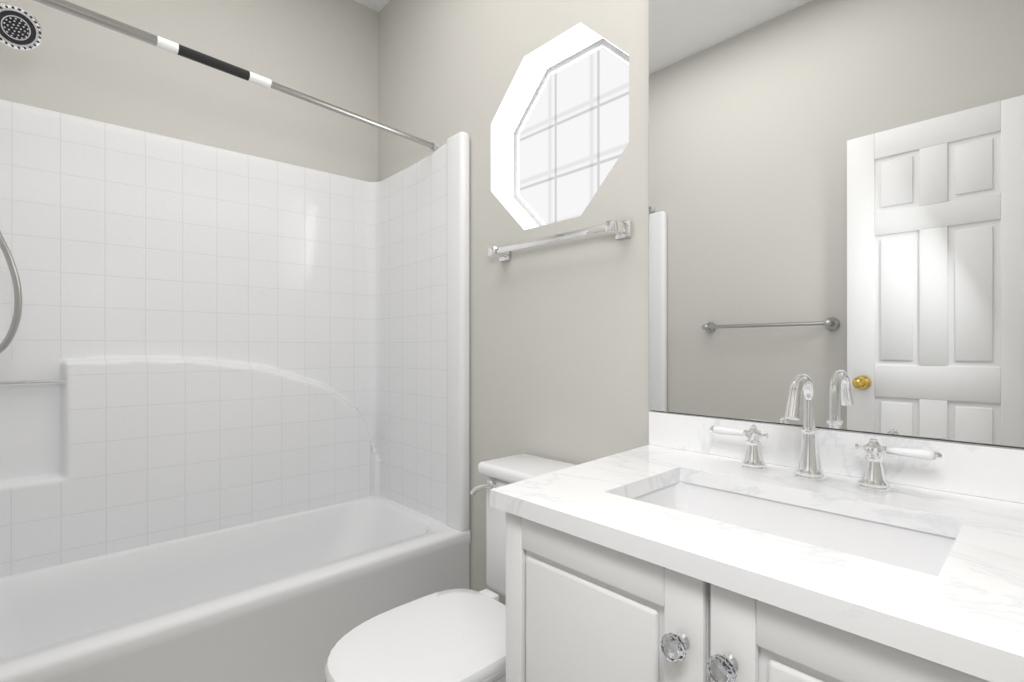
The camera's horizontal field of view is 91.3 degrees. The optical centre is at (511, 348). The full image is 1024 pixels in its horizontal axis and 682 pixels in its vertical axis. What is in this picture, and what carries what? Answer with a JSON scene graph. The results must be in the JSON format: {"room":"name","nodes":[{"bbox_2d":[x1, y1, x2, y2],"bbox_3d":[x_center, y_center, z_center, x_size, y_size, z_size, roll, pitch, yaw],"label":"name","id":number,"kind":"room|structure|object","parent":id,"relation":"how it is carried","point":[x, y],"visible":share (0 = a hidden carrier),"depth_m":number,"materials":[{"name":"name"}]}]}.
{"room":"bathroom","nodes":[
{"label":"bathroom","id":0,"kind":"room"},
{"bbox_2d":[0,0,377,181],"bbox_3d":[-1.351,-0.350,2.011,1.690,2.900,0.170,0,0,-43],"label":"wall","id":1,"kind":"structure","parent":0,"point":[325,51],"depth_m":2.06,"materials":[{"name":"grey paint"}]},
{"bbox_2d":[354,0,389,11],"bbox_3d":[-0.396,-1.750,1.118,1.860,0.100,2.780,0,0,-43],"label":"ceiling","id":2,"kind":"structure","parent":0,"point":[377,5],"depth_m":2.46,"materials":[{"name":"white paint"}]},
{"bbox_2d":[378,0,1023,604],"bbox_3d":[0.220,-0.350,1.697,0.170,2.900,2.780,0,0,-43],"label":"wall","id":3,"kind":"structure","parent":0,"point":[558,350],"depth_m":1.76,"materials":[{"name":"grey paint"}]},
{"bbox_2d":[488,219,630,261],"bbox_3d":[0.125,-0.347,1.618,0.073,0.052,0.563,0,0,-43],"label":"towel rail","id":4,"kind":"object","parent":3,"relation":"attached to","point":[620,229],"visible":1,"depth_m":1.52,"materials":[{"name":"silver metal"}]},
{"bbox_2d":[514,39,628,225],"bbox_3d":[0.225,-0.724,1.759,0.022,0.608,0.608,0,0,-43],"label":"window","id":5,"kind":"structure","parent":3,"relation":"in","point":[571,137],"depth_m":1.77,"materials":[{"name":"white glass"}]},
{"bbox_2d":[649,0,1023,446],"bbox_3d":[0.684,-0.505,1.070,0.005,1.349,0.882,0,0,-43],"label":"mirror","id":6,"kind":"object","parent":3,"relation":"attached to","point":[836,201],"visible":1,"depth_m":1.05,"materials":[{"name":"clear glass"}]},
{"bbox_3d":[-0.396,1.150,1.118,1.860,0.100,2.780,0,0,-43],"label":"floor","id":7,"kind":"structure","parent":0,"visible":0},
{"bbox_2d":[0,99,470,681],"bbox_3d":[-0.970,0.123,1.730,1.516,1.953,0.758,0,0,-43],"label":"bathtub surround","id":8,"kind":"object","parent":7,"relation":"on","point":[234,417],"visible":1,"depth_m":1.88,"materials":[{"name":"white plastic"}]},
{"bbox_2d":[325,453,574,681],"bbox_3d":[-0.095,0.729,1.315,0.775,0.742,0.441,0,0,-43],"label":"toilet","id":9,"kind":"object","parent":7,"relation":"on","point":[454,635],"visible":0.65,"depth_m":1.23,"materials":[{"name":"white ceramic"}]},
{"bbox_2d":[490,374,1023,681],"bbox_3d":[0.455,0.574,0.848,0.642,1.052,0.875,0,0,-43],"label":"bathroom vanity","id":10,"kind":"object","parent":7,"relation":"on","point":[685,548],"visible":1,"depth_m":0.78,"materials":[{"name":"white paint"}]},
{"bbox_3d":[-1.012,-0.350,0.540,0.170,2.900,2.780,0,0,-43],"label":"wall","id":11,"kind":"structure","parent":0,"visible":0},
{"bbox_2d":[0,2,42,352],"bbox_3d":[-1.433,-0.517,1.346,0.248,1.082,0.138,0,0,-43],"label":"shower head","id":12,"kind":"object","parent":11,"relation":"attached to","point":[20,28],"visible":1,"depth_m":1.37},
{"bbox_2d":[33,0,440,150],"bbox_3d":[-0.824,-0.857,1.574,0.038,0.038,1.517,0,0,42],"label":"rail","id":13,"kind":"object","parent":11,"relation":"attached to","point":[70,8],"visible":0.96,"depth_m":1.47,"materials":[{"name":"silver metal"}]}
]}

